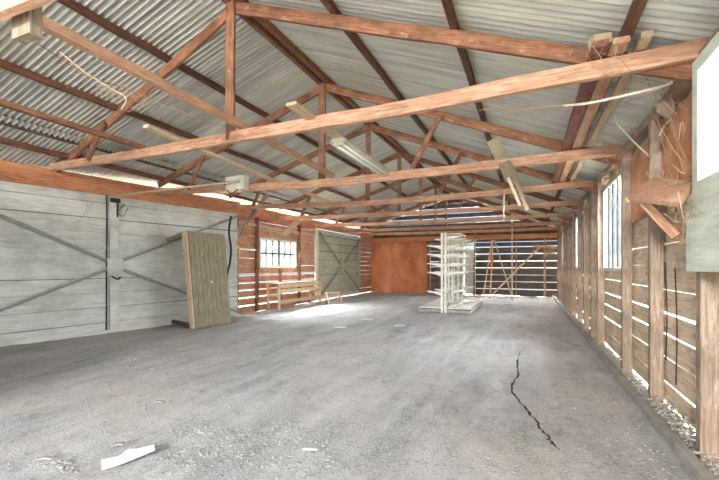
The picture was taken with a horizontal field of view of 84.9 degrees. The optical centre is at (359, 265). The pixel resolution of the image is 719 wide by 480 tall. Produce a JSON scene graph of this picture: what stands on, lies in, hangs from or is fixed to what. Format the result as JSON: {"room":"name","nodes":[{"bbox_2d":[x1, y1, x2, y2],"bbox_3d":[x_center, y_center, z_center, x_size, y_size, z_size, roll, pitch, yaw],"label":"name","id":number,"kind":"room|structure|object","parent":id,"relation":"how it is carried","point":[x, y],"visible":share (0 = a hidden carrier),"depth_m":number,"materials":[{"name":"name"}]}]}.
{"room":"farm building","nodes":[
{"label":"farm building","id":0,"kind":"room"},
{"bbox_2d":[239,215,371,313],"bbox_3d":[-4.033,-0.159,12.705,0.621,3.389,22.816,0,0,26],"label":"wall","id":1,"kind":"structure","parent":0,"point":[246,241],"depth_m":14.20,"materials":[{"name":"red wood"}]},
{"bbox_2d":[0,181,237,346],"bbox_3d":[-5.585,-0.019,9.057,0.213,3.208,7.058,0,0,32],"label":"door","id":2,"kind":"structure","parent":1,"relation":"in","point":[53,287],"depth_m":8.63,"materials":[{"name":"white paint"}]},
{"bbox_2d":[64,203,131,252],"bbox_3d":[-5.842,-0.844,8.697,0.208,1.359,1.446,0,0,38],"label":"cobweb","id":3,"kind":"object","parent":2,"relation":"attached to","point":[131,203],"visible":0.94,"depth_m":8.61},
{"bbox_2d":[227,216,231,273],"bbox_3d":[-3.843,-0.245,11.591,0.082,2.490,0.210,0,0,31],"label":"hose","id":4,"kind":"object","parent":2,"relation":"hanging from","point":[230,219],"visible":0.74,"depth_m":11.60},
{"bbox_2d":[0,160,239,214],"bbox_3d":[-6.598,-1.790,7.444,0.419,0.395,11.120,0,0,29],"label":"trim","id":5,"kind":"structure","parent":1,"relation":"attached to","point":[14,172],"depth_m":8.75,"materials":[{"name":"brown wood"}]},
{"bbox_2d":[237,215,238,313],"bbox_3d":[-3.818,-0.060,12.210,0.095,3.120,0.113,0,0,23],"label":"trim","id":6,"kind":"structure","parent":1,"relation":"attached to","point":[238,215],"depth_m":12.22,"materials":[{"name":"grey wood"}]},
{"bbox_2d":[237,246,255,256],"bbox_3d":[-3.662,-0.459,12.561,0.090,0.350,1.075,0,0,23],"label":"bracket","id":7,"kind":"object","parent":1,"relation":"attached to","point":[237,246],"visible":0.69,"depth_m":12.45,"materials":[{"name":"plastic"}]},
{"bbox_2d":[237,193,269,236],"bbox_3d":[-3.345,-1.593,12.245,1.070,1.410,0.102,0,0,-11],"label":"knee brace","id":8,"kind":"object","parent":1,"relation":"attached to","point":[266,195],"visible":0.83,"depth_m":12.21,"materials":[{"name":"brown wood"}]},
{"bbox_2d":[255,217,258,310],"bbox_3d":[-3.438,-0.060,13.173,0.109,3.120,0.110,0,0,23],"label":"stud","id":9,"kind":"object","parent":1,"relation":"attached to","point":[256,218],"visible":1,"depth_m":13.13,"materials":[{"name":"brown wood"}]},
{"bbox_2d":[239,221,315,236],"bbox_3d":[-2.837,-1.339,14.599,0.072,0.112,4.801,0,-1,23],"label":"wall rail","id":10,"kind":"object","parent":1,"relation":"attached to","point":[240,222],"visible":0.79,"depth_m":14.06,"materials":[{"name":"brown wood"}]},
{"bbox_2d":[259,237,296,267],"bbox_3d":[-2.971,-0.450,14.439,0.080,1.040,2.300,0,0,23],"label":"window","id":11,"kind":"structure","parent":1,"relation":"in","point":[265,239],"depth_m":14.39,"materials":[{"name":"white paint"}]},
{"bbox_2d":[250,229,307,266],"bbox_3d":[-2.871,-0.647,14.366,0.503,1.509,3.415,0,0,23],"label":"cobweb","id":12,"kind":"object","parent":11,"relation":"attached to","point":[263,236],"visible":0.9,"depth_m":14.12},
{"bbox_2d":[279,269,281,306],"bbox_3d":[-2.906,0.800,14.412,0.107,1.400,0.087,0,0,23],"label":"stud","id":13,"kind":"object","parent":1,"relation":"attached to","point":[280,270],"visible":0.5,"depth_m":14.38,"materials":[{"name":"brown wood"}]},
{"bbox_2d":[282,214,305,236],"bbox_3d":[-2.446,-1.524,14.593,0.912,0.970,0.143,0,0,-16],"label":"knee brace","id":14,"kind":"object","parent":1,"relation":"attached to","point":[295,223],"visible":0.69,"depth_m":14.54,"materials":[{"name":"brown wood"}]},
{"bbox_2d":[297,225,300,303],"bbox_3d":[-2.393,-0.060,15.607,0.108,3.120,0.108,0,0,23],"label":"stud","id":15,"kind":"object","parent":1,"relation":"attached to","point":[299,226],"visible":0.84,"depth_m":15.56,"materials":[{"name":"brown wood"}]},
{"bbox_2d":[240,209,372,237],"bbox_3d":[-1.561,-1.790,17.643,0.104,0.356,11.800,0,0,23],"label":"trim","id":16,"kind":"structure","parent":1,"relation":"attached to","point":[266,214],"depth_m":15.08,"materials":[{"name":"brown wood"}]},
{"bbox_2d":[314,228,316,300],"bbox_3d":[-1.877,-0.060,16.886,0.109,3.120,0.110,0,0,23],"label":"trim","id":17,"kind":"structure","parent":1,"relation":"attached to","point":[315,229],"depth_m":16.84,"materials":[{"name":"white paint"}]},
{"bbox_2d":[317,229,360,299],"bbox_3d":[-0.879,-0.058,19.119,0.163,3.073,4.764,0,0,22],"label":"door","id":18,"kind":"structure","parent":1,"relation":"in","point":[338,254],"depth_m":18.82,"materials":[{"name":"green paint"}]},
{"bbox_2d":[0,292,718,479],"bbox_3d":[0.134,1.518,10.932,11.130,0.066,22.800,0,0,23],"label":"floor","id":19,"kind":"structure","parent":0,"point":[50,415],"depth_m":4.48,"materials":[{"name":"grey concrete"}]},
{"bbox_2d":[35,455,54,460],"bbox_3d":[-2.432,1.486,3.042,0.125,0.019,0.051,0,0,-5],"label":"scrap","id":20,"kind":"object","parent":19,"relation":"on","point":[47,457],"visible":1,"depth_m":3.03,"materials":[{"name":"white paper"}]},
{"bbox_2d":[112,441,124,445],"bbox_3d":[-2.016,1.486,3.281,0.094,0.023,0.058,0,0,-28],"label":"scrap","id":21,"kind":"object","parent":19,"relation":"on","point":[118,442],"visible":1,"depth_m":3.27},
{"bbox_2d":[101,445,154,469],"bbox_3d":[-1.812,1.484,3.086,0.188,0.016,0.420,0,0,38],"label":"paper scrap","id":22,"kind":"object","parent":19,"relation":"on","point":[129,454],"visible":1,"depth_m":3.06,"materials":[{"name":"white paper"}]},
{"bbox_2d":[166,231,230,328],"bbox_3d":[-4.243,0.330,10.071,1.335,2.351,1.239,0,0,23],"label":"panel","id":23,"kind":"object","parent":19,"relation":"on","point":[206,268],"visible":1,"depth_m":9.78,"materials":[{"name":"grey wood"}]},
{"bbox_2d":[266,280,322,309],"bbox_3d":[-2.383,1.042,14.894,0.560,0.915,3.200,0,0,23],"label":"bench","id":24,"kind":"object","parent":19,"relation":"on","point":[309,283],"visible":1,"depth_m":14.31,"materials":[{"name":"brown wood"}]},
{"bbox_2d":[324,292,342,304],"bbox_3d":[-1.034,1.274,15.622,0.766,0.475,0.386,0,0,-44],"label":"trestle","id":25,"kind":"object","parent":19,"relation":"on","point":[326,293],"visible":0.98,"depth_m":15.53,"materials":[{"name":"brown wood"}]},
{"bbox_2d":[23,332,691,478],"bbox_3d":[-0.803,1.512,5.388,10.737,0.071,7.141,0,0,1],"label":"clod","id":26,"kind":"object","parent":19,"relation":"on","point":[59,467],"visible":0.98,"depth_m":3.30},
{"bbox_2d":[427,241,429,292],"bbox_3d":[3.790,0.050,21.658,0.168,2.900,0.109,0,0,23],"label":"stud","id":27,"kind":"object","parent":19,"relation":"on","point":[428,242],"visible":0.98,"depth_m":21.60,"materials":[{"name":"brown wood"}]},
{"bbox_2d":[439,241,440,291],"bbox_3d":[4.389,0.050,21.403,0.113,2.900,0.108,0,0,23],"label":"stud","id":28,"kind":"object","parent":19,"relation":"on","point":[439,241],"visible":0.48,"depth_m":21.36,"materials":[{"name":"brown wood"}]},
{"bbox_2d":[418,233,482,313],"bbox_3d":[3.375,0.224,14.139,1.680,2.568,3.540,0,0,23],"label":"shelving rack","id":29,"kind":"object","parent":19,"relation":"on","point":[457,249],"visible":1,"depth_m":13.45,"materials":[{"name":"white metal"}]},
{"bbox_2d":[473,233,475,294],"bbox_3d":[5.955,-0.136,20.350,0.090,3.280,0.390,0,0,26],"label":"leaning pole","id":30,"kind":"object","parent":19,"relation":"on","point":[474,233],"visible":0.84,"depth_m":20.31,"materials":[{"name":"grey wood"}]},
{"bbox_2d":[482,240,510,297],"bbox_3d":[6.608,0.134,18.504,1.601,2.758,0.515,0,0,-16],"label":"step ladder","id":31,"kind":"object","parent":19,"relation":"on","point":[493,241],"visible":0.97,"depth_m":18.53,"materials":[{"name":"brown wood"}]},
{"bbox_2d":[511,211,512,300],"bbox_3d":[6.516,-0.874,16.791,0.055,4.747,0.055,0,0,-44],"label":"pole","id":32,"kind":"object","parent":19,"relation":"on","point":[511,211],"visible":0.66,"depth_m":16.78,"materials":[{"name":"brown wood"}]},
{"bbox_2d":[515,239,516,295],"bbox_3d":[7.928,0.050,19.884,0.067,2.900,0.108,0,0,23],"label":"stud","id":33,"kind":"object","parent":19,"relation":"on","point":[516,239],"visible":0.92,"depth_m":19.84,"materials":[{"name":"brown wood"}]},
{"bbox_2d":[491,246,541,294],"bbox_3d":[7.684,0.239,19.282,2.304,2.466,0.080,0,0,16],"label":"leaning pole","id":34,"kind":"object","parent":19,"relation":"on","point":[539,247],"visible":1,"depth_m":19.24,"materials":[{"name":"brown wood"}]},
{"bbox_2d":[543,238,545,296],"bbox_3d":[9.123,0.050,19.375,0.100,2.900,0.108,0,0,23],"label":"stud","id":35,"kind":"object","parent":19,"relation":"on","point":[544,271],"visible":0.93,"depth_m":19.33,"materials":[{"name":"brown wood"}]},
{"bbox_2d":[552,295,717,479],"bbox_3d":[5.632,1.457,10.315,0.088,0.112,19.000,0,0,23],"label":"sill","id":36,"kind":"structure","parent":19,"relation":"on","point":[691,461],"depth_m":3.66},
{"bbox_2d":[594,339,718,479],"bbox_3d":[3.343,1.425,4.635,0.212,0.136,6.786,0,0,23],"label":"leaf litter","id":37,"kind":"object","parent":19,"relation":"on","point":[668,414],"visible":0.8,"depth_m":3.75,"materials":[{"name":"white gravel"}]},
{"bbox_2d":[0,0,718,228],"bbox_3d":[0.272,-2.682,10.873,11.570,2.234,23.400,0,0,23],"label":"ceiling","id":38,"kind":"structure","parent":0,"point":[265,78],"depth_m":6.17,"materials":[{"name":"metal"}]},
{"bbox_2d":[0,120,379,225],"bbox_3d":[-3.339,-2.381,12.339,0.073,0.139,22.850,0,0,23],"label":"purlin","id":39,"kind":"structure","parent":38,"relation":"attached to","point":[3,122],"depth_m":7.93,"materials":[{"name":"brown wood"}]},
{"bbox_2d":[286,101,315,119],"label":"board","id":40,"kind":"object","parent":38,"relation":"on","point":[295,106],"depth_m":4.51,"materials":[{"name":"brown wood"}]},
{"bbox_2d":[321,128,391,175],"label":"lamp","id":41,"kind":"object","parent":38,"relation":"on","point":[342,143],"depth_m":5.92,"materials":[{"name":"white metal"}]},
{"bbox_2d":[315,111,346,165],"bbox_3d":[-0.406,-1.986,6.470,0.684,0.530,2.082,0,0,-7],"label":"cobweb","id":42,"kind":"object","parent":41,"relation":"hanging from","point":[326,111],"visible":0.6,"depth_m":6.66},
{"bbox_2d":[612,81,672,157],"bbox_3d":[2.712,-1.398,3.759,0.391,0.474,1.151,0,0,23],"label":"loose cable","id":43,"kind":"object","parent":38,"relation":"hanging from","point":[650,92],"visible":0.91,"depth_m":4.16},
{"bbox_2d":[371,200,556,296],"bbox_3d":[5.185,-1.095,21.166,10.050,5.310,0.057,0,0,23],"label":"wall","id":44,"kind":"structure","parent":0,"point":[397,267],"depth_m":20.91,"materials":[{"name":"brown wood"}]},
{"bbox_2d":[371,233,556,241],"bbox_3d":[5.170,-1.500,21.067,9.700,0.256,0.130,0,0,23],"label":"trim","id":45,"kind":"structure","parent":44,"relation":"attached to","point":[532,235],"depth_m":20.53,"materials":[{"name":"brown wood"}]},
{"bbox_2d":[463,244,475,294],"bbox_3d":[5.816,0.180,20.834,0.660,2.640,0.140,0,0,23],"label":"door","id":46,"kind":"structure","parent":44,"relation":"in","point":[468,276],"depth_m":20.83,"materials":[{"name":"white paint"}]},
{"bbox_2d":[239,272,695,434],"bbox_3d":[0.264,1.750,10.767,160.000,0.200,160.000,0,0,23],"label":"ground","id":47,"kind":"structure","parent":0,"point":[288,273],"depth_m":27.59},
{"bbox_2d":[576,89,695,425],"bbox_3d":[5.248,-0.123,8.737,0.022,3.200,22.796,0,0,23],"label":"wall","id":48,"kind":"structure","parent":0,"point":[681,394],"depth_m":4.17,"materials":[{"name":"brown wood"}]},
{"bbox_2d":[557,233,558,298],"bbox_3d":[9.102,-0.035,17.964,0.135,3.110,0.106,0,0,23],"label":"stud","id":49,"kind":"object","parent":48,"relation":"attached to","point":[557,233],"visible":0.51,"depth_m":17.93,"materials":[{"name":"brown wood"}]},
{"bbox_2d":[559,229,561,301],"bbox_3d":[8.590,-0.035,16.767,0.130,3.110,0.109,0,0,23],"label":"stud","id":50,"kind":"object","parent":48,"relation":"attached to","point":[560,230],"visible":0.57,"depth_m":16.73,"materials":[{"name":"brown wood"}]},
{"bbox_2d":[561,228,563,303],"bbox_3d":[8.077,-0.035,15.580,0.134,3.110,0.111,0,0,23],"label":"stud","id":51,"kind":"object","parent":48,"relation":"attached to","point":[562,280],"visible":0.51,"depth_m":15.54,"materials":[{"name":"brown wood"}]},
{"bbox_2d":[564,222,567,307],"bbox_3d":[7.565,-0.035,14.382,0.130,3.110,0.113,0,0,23],"label":"stud","id":52,"kind":"object","parent":48,"relation":"attached to","point":[565,223],"visible":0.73,"depth_m":14.34,"materials":[{"name":"brown wood"}]},
{"bbox_2d":[567,221,571,310],"bbox_3d":[7.032,-0.035,13.144,0.130,3.110,0.117,0,0,23],"label":"stud","id":53,"kind":"object","parent":48,"relation":"attached to","point":[569,246],"visible":0.9,"depth_m":13.10,"materials":[{"name":"brown wood"}]},
{"bbox_2d":[572,213,576,315],"bbox_3d":[6.500,-0.035,11.904,0.129,3.110,0.107,0,0,23],"label":"stud","id":54,"kind":"object","parent":48,"relation":"attached to","point":[574,270],"visible":0.81,"depth_m":11.86,"materials":[{"name":"brown wood"}]},
{"bbox_2d":[576,217,576,268],"bbox_3d":[6.285,-0.685,11.232,0.080,1.530,1.000,0,0,23],"label":"window","id":55,"kind":"structure","parent":48,"relation":"in","point":[576,217],"depth_m":11.66,"materials":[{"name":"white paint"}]},
{"bbox_2d":[552,193,606,230],"bbox_3d":[5.967,-1.421,11.116,0.787,1.519,8.319,0,0,23],"label":"cobweb","id":56,"kind":"object","parent":48,"relation":"attached to","point":[582,193],"visible":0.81,"depth_m":9.46},
{"bbox_2d":[577,208,582,322],"bbox_3d":[5.949,-0.035,10.613,0.127,3.110,0.106,0,0,23],"label":"stud","id":57,"kind":"object","parent":48,"relation":"attached to","point":[579,220],"visible":0.91,"depth_m":10.57,"materials":[{"name":"brown wood"}]},
{"bbox_2d":[583,199,589,328],"bbox_3d":[5.446,-0.035,9.439,0.133,3.110,0.110,0,0,23],"label":"stud","id":58,"kind":"object","parent":48,"relation":"attached to","point":[586,239],"visible":0.95,"depth_m":9.39,"materials":[{"name":"brown wood"}]},
{"bbox_2d":[590,193,596,337],"bbox_3d":[4.965,-0.035,8.319,0.136,3.110,0.112,0,0,23],"label":"stud","id":59,"kind":"object","parent":48,"relation":"attached to","point":[593,231],"visible":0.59,"depth_m":8.28,"materials":[{"name":"brown wood"}]},
{"bbox_2d":[596,183,604,343],"bbox_3d":[4.627,-0.035,7.534,0.136,3.110,0.110,0,0,23],"label":"stud","id":60,"kind":"object","parent":48,"relation":"attached to","point":[600,314],"visible":0.76,"depth_m":7.49,"materials":[{"name":"brown wood"}]},
{"bbox_2d":[599,172,609,184],"bbox_3d":[4.249,-1.511,6.775,0.166,0.218,0.163,0,0,-15],"label":"board","id":61,"kind":"object","parent":48,"relation":"attached to","point":[603,177],"visible":0.91,"depth_m":6.77,"materials":[{"name":"brown wood"}]},
{"bbox_2d":[603,172,620,270],"bbox_3d":[4.279,-0.685,6.554,0.080,1.530,1.940,0,0,23],"label":"window","id":62,"kind":"structure","parent":48,"relation":"in","point":[616,215],"depth_m":6.72,"materials":[{"name":"white glass"}]},
{"bbox_2d":[591,163,620,212],"bbox_3d":[4.336,-1.275,6.821,0.294,0.920,2.244,0,0,23],"label":"cobweb","id":63,"kind":"object","parent":62,"relation":"attached to","point":[617,163],"visible":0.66,"depth_m":6.09},
{"bbox_2d":[621,152,632,373],"bbox_3d":[3.781,-0.035,5.563,0.130,3.110,0.112,0,0,23],"label":"stud","id":64,"kind":"object","parent":48,"relation":"attached to","point":[626,225],"visible":0.84,"depth_m":5.52,"materials":[{"name":"brown wood"}]},
{"bbox_2d":[555,27,718,232],"bbox_3d":[5.165,-1.640,8.775,0.132,0.114,22.800,0,0,23],"label":"trim","id":65,"kind":"structure","parent":48,"relation":"attached to","point":[679,89],"depth_m":4.48,"materials":[{"name":"brown wood"}]},
{"bbox_2d":[0,0,57,44],"bbox_3d":[-3.023,-2.555,3.014,10.670,2.162,0.243,0,0,23],"label":"roof truss","id":66,"kind":"object","parent":65,"relation":"on","point":[26,15],"visible":1,"depth_m":2.77,"materials":[{"name":"brown wood"}]},
{"bbox_2d":[50,0,708,172],"bbox_3d":[-1.726,-2.555,5.488,10.257,2.171,0.259,0,0,28],"label":"roof truss","id":67,"kind":"object","parent":65,"relation":"on","point":[671,62],"visible":0.96,"depth_m":4.30,"materials":[{"name":"brown wood"}]},
{"bbox_2d":[0,99,145,148],"bbox_3d":[-4.617,-1.962,3.911,0.103,0.078,5.551,0,0,22],"label":"batten","id":68,"kind":"object","parent":67,"relation":"on","point":[3,103],"visible":0.93,"depth_m":5.33,"materials":[{"name":"brown wood"}]},
{"bbox_2d":[60,52,126,109],"bbox_3d":[-3.271,-2.269,4.857,0.697,0.577,0.082,0,0,-24],"label":"loose wire","id":69,"kind":"object","parent":67,"relation":"hanging from","point":[60,52],"visible":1,"depth_m":4.88,"materials":[{"name":"brown metal"}]},
{"bbox_2d":[94,73,152,110],"bbox_3d":[-3.253,-2.315,5.362,0.653,0.392,0.734,0,0,23],"label":"cobweb","id":70,"kind":"object","parent":69,"relation":"attached to","point":[141,103],"visible":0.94,"depth_m":5.36},
{"bbox_2d":[36,42,227,126],"bbox_3d":[-2.809,-2.190,5.074,2.062,0.617,0.507,0,0,-28],"label":"loose wire","id":71,"kind":"object","parent":67,"relation":"hanging from","point":[36,42],"visible":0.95,"depth_m":5.18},
{"bbox_2d":[0,136,373,228],"bbox_3d":[-3.681,-2.154,12.486,0.092,0.120,22.850,0,0,23],"label":"purlin","id":72,"kind":"structure","parent":67,"relation":"on","point":[3,140],"depth_m":8.59,"materials":[{"name":"brown wood"}]},
{"bbox_2d":[42,15,334,177],"bbox_3d":[-1.639,-1.902,5.300,0.106,0.126,5.554,0,-2,23],"label":"batten","id":73,"kind":"object","parent":67,"relation":"on","point":[49,26],"visible":0.88,"depth_m":4.06,"materials":[{"name":"brown wood"}]},
{"bbox_2d":[479,105,562,110],"bbox_3d":[1.460,-1.442,3.594,0.054,0.257,0.877,0,0,-33],"label":"loose wire","id":74,"kind":"object","parent":67,"relation":"hanging from","point":[553,105],"visible":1,"depth_m":3.58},
{"bbox_2d":[569,30,653,180],"bbox_3d":[3.420,-1.826,5.796,0.093,0.074,5.851,0,0,23],"label":"board","id":75,"kind":"object","parent":67,"relation":"on","point":[645,37],"visible":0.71,"depth_m":4.30,"materials":[{"name":"brown wood"}]},
{"bbox_2d":[586,40,648,83],"bbox_3d":[2.469,-1.784,3.464,1.363,0.532,0.285,0,0,-34],"label":"cobweb","id":76,"kind":"object","parent":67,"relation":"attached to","point":[606,40],"visible":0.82,"depth_m":3.16},
{"bbox_2d":[563,82,673,106],"bbox_3d":[2.086,-1.380,3.135,0.867,0.191,0.123,0,0,3],"label":"loose wire","id":77,"kind":"object","parent":67,"relation":"hanging from","point":[672,83],"visible":1,"depth_m":3.10,"materials":[{"name":"brown pale metal"}]},
{"bbox_2d":[154,82,621,206],"bbox_3d":[-0.587,-2.288,7.751,9.923,2.700,0.322,0,0,24],"label":"roof truss","id":78,"kind":"object","parent":65,"relation":"on","point":[502,162],"visible":0.85,"depth_m":6.94,"materials":[{"name":"brown wood"}]},
{"bbox_2d":[219,175,248,194],"bbox_3d":[-2.719,-1.726,8.449,0.670,0.390,0.212,0,0,23],"label":"junction box","id":79,"kind":"object","parent":78,"relation":"attached to","point":[242,186],"visible":1,"depth_m":8.38,"materials":[{"name":"white paint"}]},
{"bbox_2d":[112,180,239,196],"bbox_3d":[-4.046,-1.682,8.496,3.111,0.246,0.172,0,0,11],"label":"loose wire","id":80,"kind":"object","parent":79,"relation":"attached to","point":[235,181],"visible":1,"depth_m":8.39,"materials":[{"name":"brown plastic"}]},
{"bbox_2d":[143,124,333,201],"bbox_3d":[-1.865,-1.844,8.089,0.120,0.307,5.603,0,0,24],"label":"batten","id":81,"kind":"object","parent":78,"relation":"on","point":[148,127],"visible":0.8,"depth_m":6.93,"materials":[{"name":"brown wood"}]},
{"bbox_2d":[57,0,426,208],"bbox_3d":[-0.802,-3.231,11.251,0.088,0.119,22.850,0,0,23],"label":"purlin","id":82,"kind":"structure","parent":78,"relation":"on","point":[73,5],"depth_m":6.03,"materials":[{"name":"brown wood"}]},
{"bbox_2d":[441,0,510,211],"bbox_3d":[3.308,-2.486,9.489,0.090,0.125,22.850,0,0,23],"label":"purlin","id":83,"kind":"structure","parent":78,"relation":"on","point":[448,6],"depth_m":4.70,"materials":[{"name":"brown wood"}]},
{"bbox_2d":[551,39,608,183],"bbox_3d":[3.125,-1.827,5.923,0.129,0.076,5.851,0,0,23],"label":"board","id":84,"kind":"object","parent":78,"relation":"on","point":[584,91],"visible":0.77,"depth_m":4.49,"materials":[{"name":"red wood"}]},
{"bbox_2d":[588,32,612,50],"bbox_3d":[2.070,-1.931,3.381,0.163,0.112,0.102,0,0,2],"label":"timber offcut","id":85,"kind":"object","parent":84,"relation":"on","point":[597,37],"visible":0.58,"depth_m":3.33,"materials":[{"name":"brown wood"}]},
{"bbox_2d":[559,35,629,181],"bbox_3d":[3.253,-1.828,5.868,0.134,0.081,5.851,0,0,23],"label":"board","id":86,"kind":"object","parent":78,"relation":"on","point":[601,86],"visible":0.75,"depth_m":4.41,"materials":[{"name":"brown wood"}]},
{"bbox_2d":[569,113,647,174],"bbox_3d":[3.519,-1.674,5.470,0.606,0.780,2.215,0,0,5],"label":"cobweb","id":87,"kind":"object","parent":78,"relation":"attached to","point":[636,113],"visible":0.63,"depth_m":5.29},
{"bbox_2d":[227,123,596,220],"bbox_3d":[0.448,-2.317,9.909,9.720,2.649,0.219,0,0,23],"label":"roof truss","id":88,"kind":"object","parent":65,"relation":"on","point":[585,185],"visible":0.82,"depth_m":9.44,"materials":[{"name":"brown wood"}]},
{"bbox_2d":[547,0,647,218],"bbox_3d":[4.631,-1.911,8.922,0.087,0.120,22.850,0,0,23],"label":"purlin","id":89,"kind":"structure","parent":88,"relation":"on","point":[637,7],"depth_m":3.04,"materials":[{"name":"brown wood"}]},
{"bbox_2d":[276,152,581,219],"bbox_3d":[1.508,-2.556,12.379,9.721,2.168,0.172,0,0,23],"label":"roof truss","id":90,"kind":"object","parent":65,"relation":"on","point":[553,201],"visible":0.74,"depth_m":12.13,"materials":[{"name":"brown wood"}]},
{"bbox_2d":[221,0,446,193],"bbox_3d":[0.449,-3.667,10.715,0.093,0.114,22.850,0,0,23],"label":"ridge timber","id":91,"kind":"object","parent":90,"relation":"on","point":[251,21],"visible":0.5,"depth_m":7.02,"materials":[{"name":"brown wood"}]},
{"bbox_2d":[315,176,571,226],"bbox_3d":[2.575,-2.553,14.867,9.719,2.167,0.146,0,0,23],"label":"roof truss","id":92,"kind":"object","parent":65,"relation":"on","point":[548,213],"visible":0.75,"depth_m":14.63,"materials":[{"name":"brown wood"}]},
{"bbox_2d":[235,0,451,193],"bbox_3d":[0.615,-3.660,10.644,0.093,0.115,22.850,0,0,23],"label":"ridge timber","id":93,"kind":"object","parent":92,"relation":"on","point":[267,24],"visible":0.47,"depth_m":6.97,"materials":[{"name":"brown wood"}]},
{"bbox_2d":[320,0,481,203],"bbox_3d":[1.984,-3.063,10.057,0.086,0.117,22.850,0,0,23],"label":"purlin","id":94,"kind":"structure","parent":92,"relation":"on","point":[330,5],"depth_m":6.05,"materials":[{"name":"brown wood"}]},
{"bbox_2d":[342,184,563,231],"bbox_3d":[3.616,-2.554,17.295,9.719,2.167,0.145,0,0,23],"label":"roof truss","id":95,"kind":"object","parent":65,"relation":"on","point":[545,221],"visible":0.79,"depth_m":17.18,"materials":[{"name":"brown wood"}]},
{"bbox_2d":[361,193,558,235],"bbox_3d":[4.561,-2.554,19.500,9.719,2.166,0.144,0,0,23],"label":"roof truss","id":96,"kind":"object","parent":65,"relation":"on","point":[541,227],"visible":0.66,"depth_m":19.21,"materials":[{"name":"brown wood"}]},
{"bbox_2d":[0,59,401,217],"bbox_3d":[-2.134,-2.767,11.822,0.085,0.119,22.850,0,0,23],"label":"purlin","id":97,"kind":"structure","parent":96,"relation":"on","point":[4,64],"depth_m":6.79,"materials":[{"name":"brown wood"}]},
{"bbox_2d":[631,142,647,223],"bbox_3d":[3.542,-1.028,4.917,0.027,0.904,1.230,0,0,23],"label":"sheet","id":98,"kind":"object","parent":48,"relation":"attached to","point":[639,162],"visible":0.46,"depth_m":5.10,"materials":[{"name":"brown wood"}]},
{"bbox_2d":[648,118,663,402],"bbox_3d":[3.242,-0.035,4.301,0.130,3.110,0.112,0,0,23],"label":"stud","id":99,"kind":"object","parent":48,"relation":"attached to","point":[655,232],"visible":0.73,"depth_m":4.26,"materials":[{"name":"brown wood"}]},
{"bbox_2d":[626,177,691,244],"bbox_3d":[2.686,-0.575,3.507,0.355,0.776,1.763,0,0,23],"label":"wall shelf","id":100,"kind":"object","parent":99,"relation":"attached to","point":[660,193],"visible":0.84,"depth_m":3.45,"materials":[{"name":"brown wood"}]},
{"bbox_2d":[619,163,702,223],"bbox_3d":[2.690,-0.668,3.498,0.527,0.758,1.965,0,0,23],"label":"cobweb","id":101,"kind":"object","parent":100,"relation":"attached to","point":[676,213],"visible":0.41,"depth_m":3.14},
{"bbox_2d":[637,76,691,184],"bbox_3d":[2.869,-1.493,3.695,0.316,1.647,1.253,0,0,17],"label":"cobweb","id":102,"kind":"object","parent":48,"relation":"attached to","point":[644,76],"visible":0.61,"depth_m":3.56},
{"bbox_2d":[655,98,675,138],"bbox_3d":[2.989,-1.423,3.809,0.161,0.328,0.166,0,0,-22],"label":"board","id":103,"kind":"object","parent":48,"relation":"attached to","point":[671,103],"visible":0.89,"depth_m":3.79,"materials":[{"name":"brown wood"}]},
{"bbox_2d":[664,262,667,359],"bbox_3d":[3.250,0.477,4.168,0.012,1.041,0.076,0,0,23],"label":"loose wire","id":104,"kind":"object","parent":48,"relation":"attached to","point":[664,262],"visible":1,"depth_m":4.15,"materials":[{"name":"metal"}]},
{"bbox_2d":[674,268,677,384],"bbox_3d":[3.130,0.598,3.886,0.012,1.158,0.068,0,0,23],"label":"loose wire","id":105,"kind":"object","parent":48,"relation":"attached to","point":[674,268],"visible":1,"depth_m":3.87,"materials":[{"name":"metal"}]},
{"bbox_2d":[661,93,691,180],"bbox_3d":[3.009,-1.129,3.666,0.020,0.782,1.210,0,0,23],"label":"sheet","id":106,"kind":"object","parent":48,"relation":"attached to","point":[685,145],"visible":0.44,"depth_m":3.71,"materials":[{"name":"brown wood"}]},
{"bbox_2d":[686,31,718,271],"bbox_3d":[2.330,-0.762,2.306,0.195,1.605,1.575,0,0,23],"label":"window","id":107,"kind":"structure","parent":48,"relation":"in","point":[702,236],"depth_m":2.86,"materials":[{"name":"white glass"}]},
{"bbox_2d":[695,271,718,464],"bbox_3d":[2.710,-0.035,3.061,0.130,3.110,0.108,0,0,23],"label":"stud","id":108,"kind":"object","parent":48,"relation":"attached to","point":[707,283],"visible":0.37,"depth_m":3.02,"materials":[{"name":"brown wood"}]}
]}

